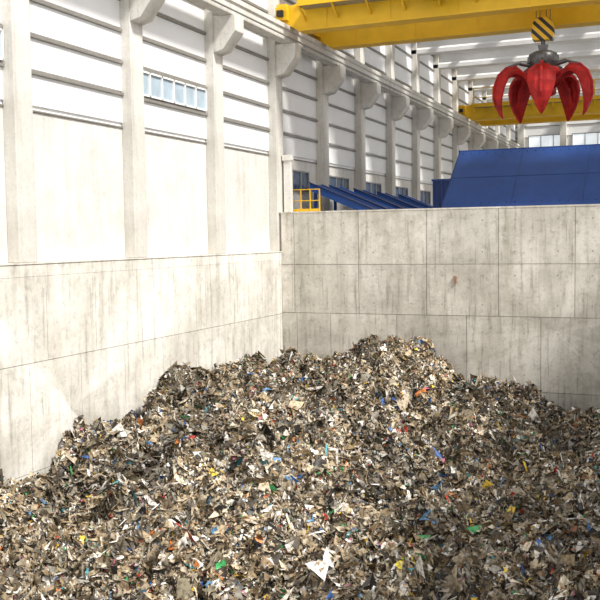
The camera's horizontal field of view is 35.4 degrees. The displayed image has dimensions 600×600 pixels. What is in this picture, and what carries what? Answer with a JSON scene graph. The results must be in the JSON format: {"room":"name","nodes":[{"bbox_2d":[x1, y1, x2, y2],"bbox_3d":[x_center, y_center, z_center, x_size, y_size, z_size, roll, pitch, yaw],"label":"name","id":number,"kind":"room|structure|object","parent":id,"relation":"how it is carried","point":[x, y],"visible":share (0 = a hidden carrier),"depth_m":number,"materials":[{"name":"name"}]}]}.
{"room":"waste facility","nodes":[
{"label":"waste facility","id":0,"kind":"room"},
{"bbox_2d":[0,251,282,483],"bbox_3d":[-5.680,2.894,21.543,0.720,7.550,25.000,1,4,22],"label":"wall","id":1,"kind":"structure","parent":0,"point":[91,338],"depth_m":23.00,"materials":[{"name":"concrete"}]},
{"bbox_2d":[0,0,37,262],"bbox_3d":[-5.741,-6.167,19.888,1.050,10.750,0.600,1,4,22],"label":"concrete column","id":2,"kind":"structure","parent":1,"relation":"on","point":[14,14],"depth_m":20.03,"materials":[{"name":"grey concrete"}]},
{"bbox_2d":[119,0,164,257],"bbox_3d":[-4.003,-6.467,24.082,1.050,10.750,0.600,1,4,22],"label":"concrete column","id":3,"kind":"structure","parent":1,"relation":"on","point":[134,14],"depth_m":24.16,"materials":[{"name":"grey concrete"}]},
{"bbox_2d":[204,8,243,253],"bbox_3d":[-2.266,-6.768,28.277,1.050,10.750,0.600,1,4,22],"label":"concrete column","id":4,"kind":"structure","parent":1,"relation":"on","point":[223,32],"depth_m":28.29,"materials":[{"name":"grey concrete"}]},
{"bbox_2d":[266,0,300,250],"bbox_3d":[-0.525,-6.794,32.490,1.050,11.300,0.600,1,4,22],"label":"concrete column","id":5,"kind":"structure","parent":1,"relation":"on","point":[283,58],"depth_m":32.43,"materials":[{"name":"grey concrete"}]},
{"bbox_2d":[0,0,515,262],"bbox_3d":[3.587,-7.750,44.060,0.390,12.370,75.000,1,4,22],"label":"wall","id":6,"kind":"structure","parent":0,"point":[76,63],"depth_m":26.51,"materials":[{"name":"concrete"}]},
{"bbox_2d":[0,28,3,60],"bbox_3d":[-7.023,-5.248,18.006,0.080,0.660,3.920,1,4,22],"label":"window","id":7,"kind":"structure","parent":6,"relation":"in","point":[1,29],"depth_m":19.76,"materials":[{"name":"white glass"}]},
{"bbox_2d":[143,70,206,111],"bbox_3d":[-3.558,-5.848,26.372,0.080,0.660,3.870,1,4,22],"label":"window","id":8,"kind":"structure","parent":6,"relation":"in","point":[158,87],"depth_m":26.36,"materials":[{"name":"glass"}]},
{"bbox_2d":[292,169,308,191],"bbox_3d":[-0.128,-4.416,34.719,0.080,0.750,2.350,1,4,22],"label":"window","id":9,"kind":"structure","parent":6,"relation":"in","point":[300,178],"depth_m":35.05,"materials":[{"name":"blue glass"}]},
{"bbox_2d":[329,175,348,189],"bbox_3d":[1.609,-4.717,38.914,0.080,0.750,2.350,1,4,22],"label":"window","id":10,"kind":"structure","parent":6,"relation":"in","point":[335,181],"depth_m":38.97,"materials":[{"name":"blue glass"}]},
{"bbox_2d":[366,181,381,194],"bbox_3d":[3.346,-5.017,43.108,0.080,0.750,2.350,1,4,22],"label":"window","id":11,"kind":"structure","parent":6,"relation":"in","point":[372,187],"depth_m":43.21,"materials":[{"name":"blue glass"}]},
{"bbox_2d":[396,186,407,197],"bbox_3d":[5.084,-5.318,47.303,0.080,0.750,2.350,1,4,22],"label":"window","id":12,"kind":"structure","parent":6,"relation":"in","point":[403,191],"depth_m":47.41,"materials":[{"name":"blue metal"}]},
{"bbox_2d":[420,190,430,204],"bbox_3d":[6.821,-5.619,51.497,0.080,0.750,2.350,1,4,22],"label":"window","id":13,"kind":"structure","parent":6,"relation":"in","point":[425,196],"depth_m":51.74,"materials":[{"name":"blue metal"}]},
{"bbox_2d":[279,204,599,411],"bbox_3d":[7.989,1.483,29.725,19.100,8.910,0.730,1,4,22],"label":"wall","id":14,"kind":"structure","parent":0,"point":[523,303],"depth_m":30.32,"materials":[{"name":"concrete"}]},
{"bbox_2d":[282,154,293,211],"bbox_3d":[-0.415,-4.069,32.856,0.320,1.990,0.280,1,4,22],"label":"concrete post","id":15,"kind":"object","parent":14,"relation":"on","point":[288,175],"visible":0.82,"depth_m":32.77,"materials":[{"name":"grey concrete"}]},
{"bbox_2d":[293,189,319,211],"bbox_3d":[0.197,-3.483,32.904,1.086,0.797,0.037,1,4,22],"label":"safety railing","id":16,"kind":"object","parent":14,"relation":"on","point":[300,200],"visible":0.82,"depth_m":32.89,"materials":[{"name":"yellow metal"}]},
{"bbox_2d":[486,83,599,100],"bbox_3d":[25.520,-14.311,60.649,27.500,0.970,0.680,1,4,22],"label":"roof beam","id":17,"kind":"structure","parent":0,"point":[597,85],"depth_m":64.99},
{"bbox_2d":[502,93,599,100],"bbox_3d":[27.258,-14.611,64.843,27.500,0.970,0.680,1,4,22],"label":"roof beam","id":18,"kind":"structure","parent":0,"point":[595,93],"depth_m":68.29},
{"bbox_2d":[515,120,599,146],"bbox_3d":[30.563,-9.873,73.387,27.800,12.000,0.650,1,4,22],"label":"wall","id":19,"kind":"structure","parent":0,"point":[565,129],"depth_m":76.97,"materials":[{"name":"metal"}]},
{"bbox_2d":[528,134,559,146],"bbox_3d":[20.328,-13.067,77.321,3.060,1.040,0.090,1,4,22],"label":"window","id":20,"kind":"structure","parent":19,"relation":"in","point":[553,139],"depth_m":77.41,"materials":[{"name":"glass"}]},
{"bbox_2d":[572,132,599,144],"bbox_3d":[23.562,-13.024,75.984,3.060,1.040,0.090,1,4,22],"label":"window","id":21,"kind":"structure","parent":19,"relation":"in","point":[590,137],"depth_m":76.13,"materials":[{"name":"glass"}]},
{"bbox_3d":[2.840,6.919,18.357,19.800,0.300,26.300,1,4,22],"label":"floor","id":22,"kind":"structure","parent":0,"visible":0},
{"bbox_2d":[0,334,599,599],"bbox_3d":[3.006,4.278,18.045,18.060,5.003,24.940,1,4,22],"label":"pile","id":23,"kind":"object","parent":22,"relation":"on","point":[373,470],"visible":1,"depth_m":19.33,"materials":[{"name":"multicoloured paper"}]},
{"bbox_3d":[21.057,-2.462,51.143,28.200,0.400,49.300,1,4,22],"label":"floor","id":24,"kind":"structure","parent":0,"visible":0},
{"bbox_2d":[315,60,345,210],"bbox_3d":[1.212,-7.095,36.684,1.050,11.300,0.600,1,4,22],"label":"concrete column","id":25,"kind":"structure","parent":24,"relation":"on","point":[330,79],"depth_m":36.57,"materials":[{"name":"grey concrete"}]},
{"bbox_2d":[309,182,380,209],"bbox_3d":[2.141,-2.869,34.943,3.300,3.070,1.400,1,4,22],"label":"chute","id":26,"kind":"object","parent":24,"relation":"on","point":[330,193],"visible":0.35,"depth_m":34.67,"materials":[{"name":"blue metal"}]},
{"bbox_2d":[329,185,393,210],"bbox_3d":[2.942,-3.008,36.879,3.300,3.070,1.400,1,4,22],"label":"chute","id":27,"kind":"object","parent":24,"relation":"on","point":[341,189],"visible":0.28,"depth_m":36.83,"materials":[{"name":"blue metal"}]},
{"bbox_2d":[354,47,380,189],"bbox_3d":[2.949,-7.396,40.879,1.050,11.300,0.600,1,4,22],"label":"concrete column","id":28,"kind":"structure","parent":24,"relation":"on","point":[367,94],"depth_m":40.72,"materials":[{"name":"grey concrete"}]},
{"bbox_2d":[353,188,409,208],"bbox_3d":[4.050,-3.199,39.552,3.300,3.070,1.400,1,4,22],"label":"chute","id":29,"kind":"object","parent":24,"relation":"on","point":[365,193],"visible":0.31,"depth_m":39.33,"materials":[{"name":"blue metal"}]},
{"bbox_2d":[385,45,409,196],"bbox_3d":[4.686,-7.696,45.073,1.050,11.300,0.600,1,4,22],"label":"concrete column","id":30,"kind":"structure","parent":24,"relation":"on","point":[397,107],"depth_m":44.89,"materials":[{"name":"grey concrete"}]},
{"bbox_2d":[377,191,421,208],"bbox_3d":[5.271,-3.411,42.502,3.300,3.070,1.400,1,4,22],"label":"chute","id":31,"kind":"object","parent":24,"relation":"on","point":[390,197],"visible":0.3,"depth_m":42.27,"materials":[{"name":"blue metal"}]},
{"bbox_2d":[398,194,432,207],"bbox_3d":[6.569,-3.635,45.637,3.300,3.070,1.400,1,4,22],"label":"chute","id":32,"kind":"object","parent":24,"relation":"on","point":[406,198],"visible":0.23,"depth_m":45.43,"materials":[{"name":"blue metal"}]},
{"bbox_2d":[411,42,433,200],"bbox_3d":[6.423,-7.997,49.268,1.050,11.300,0.600,1,4,22],"label":"concrete column","id":33,"kind":"structure","parent":24,"relation":"on","point":[422,118],"depth_m":49.06,"materials":[{"name":"grey concrete"}]},
{"bbox_2d":[188,0,524,147],"bbox_3d":[4.529,-9.912,44.058,0.480,0.620,74.000,1,4,22],"label":"beam","id":34,"kind":"structure","parent":33,"relation":"on","point":[238,5],"depth_m":35.26,"materials":[{"name":"grey metal"}]},
{"bbox_2d":[211,0,515,147],"bbox_3d":[4.790,-9.699,43.965,0.059,0.059,74.000,1,4,22],"label":"rail","id":35,"kind":"object","parent":34,"relation":"on","point":[215,1],"visible":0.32,"depth_m":35.08,"materials":[{"name":"grey metal"}]},
{"bbox_2d":[275,0,599,49],"bbox_3d":[8.071,-9.993,29.622,17.950,1.980,4.759,1,4,22],"label":"crane","id":36,"kind":"object","parent":34,"relation":"on","point":[338,24],"visible":0.98,"depth_m":31.13,"materials":[{"name":"yellow metal"}]},
{"bbox_2d":[492,9,593,122],"bbox_3d":[7.831,-7.971,30.140,3.122,4.237,3.073,1,4,22],"label":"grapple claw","id":37,"kind":"object","parent":36,"relation":"hanging from","point":[544,73],"visible":0.98,"depth_m":30.01,"materials":[{"name":"metal"}]},
{"bbox_2d":[458,79,599,125],"bbox_3d":[22.182,-11.746,53.241,25.950,1.980,4.404,1,4,22],"label":"crane","id":38,"kind":"object","parent":34,"relation":"on","point":[484,114],"visible":0.8,"depth_m":55.88,"materials":[{"name":"yellow metal"}]},
{"bbox_2d":[411,25,599,55],"bbox_3d":[18.572,-13.108,43.870,27.500,0.970,0.680,1,4,22],"label":"roof beam","id":39,"kind":"structure","parent":33,"relation":"on","point":[587,33],"depth_m":47.23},
{"bbox_2d":[431,179,449,207],"bbox_3d":[6.528,-3.316,39.196,1.250,3.280,3.410,1,4,22],"label":"container","id":40,"kind":"object","parent":24,"relation":"on","point":[440,186],"visible":0.18,"depth_m":37.73,"materials":[{"name":"blue metal"}]},
{"bbox_2d":[433,54,453,178],"bbox_3d":[8.161,-8.298,53.462,1.050,11.300,0.600,1,4,22],"label":"concrete column","id":41,"kind":"structure","parent":24,"relation":"on","point":[443,127],"depth_m":53.19,"materials":[{"name":"grey concrete"}]},
{"bbox_2d":[433,40,599,69],"bbox_3d":[20.309,-13.409,48.065,27.500,0.970,0.680,1,4,22],"label":"roof beam","id":42,"kind":"structure","parent":41,"relation":"on","point":[582,49],"depth_m":51.56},
{"bbox_2d":[452,68,470,171],"bbox_3d":[9.898,-8.598,57.657,1.050,11.300,0.600,1,4,22],"label":"concrete column","id":43,"kind":"structure","parent":24,"relation":"on","point":[460,136],"depth_m":57.33,"materials":[{"name":"grey concrete"}]},
{"bbox_2d":[452,57,599,80],"bbox_3d":[22.046,-13.709,52.259,27.500,0.970,0.680,1,4,22],"label":"roof beam","id":44,"kind":"structure","parent":43,"relation":"on","point":[592,63],"depth_m":56.47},
{"bbox_2d":[468,80,485,149],"bbox_3d":[11.635,-8.899,61.852,1.050,11.300,0.600,1,4,22],"label":"concrete column","id":45,"kind":"structure","parent":24,"relation":"on","point":[476,141],"depth_m":61.46,"materials":[{"name":"grey concrete"}]},
{"bbox_2d":[468,71,599,91],"bbox_3d":[23.783,-14.010,56.454,27.500,0.970,0.680,1,4,22],"label":"roof beam","id":46,"kind":"structure","parent":45,"relation":"on","point":[595,74],"depth_m":61.03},
{"bbox_2d":[482,91,498,149],"bbox_3d":[13.372,-9.200,66.046,1.050,11.300,0.600,1,4,22],"label":"concrete column","id":47,"kind":"structure","parent":24,"relation":"on","point":[489,144],"depth_m":65.61,"materials":[{"name":"grey concrete"}]},
{"bbox_2d":[495,126,509,148],"bbox_3d":[15.109,-9.500,70.241,1.050,11.300,0.600,1,4,22],"label":"concrete column","id":48,"kind":"structure","parent":24,"relation":"on","point":[497,128],"depth_m":69.86,"materials":[{"name":"grey concrete"}]},
{"bbox_2d":[506,125,510,139],"bbox_3d":[16.847,-9.801,74.435,1.050,11.300,0.600,1,4,22],"label":"concrete column","id":49,"kind":"structure","parent":24,"relation":"on","point":[508,128],"depth_m":74.06,"materials":[{"name":"grey concrete"}]},
{"bbox_2d":[441,144,599,207],"bbox_3d":[11.171,-3.434,32.556,12.140,4.260,3.110,1,4,22],"label":"hopper","id":50,"kind":"object","parent":24,"relation":"on","point":[567,174],"visible":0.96,"depth_m":33.69,"materials":[{"name":"blue metal"}]}
]}

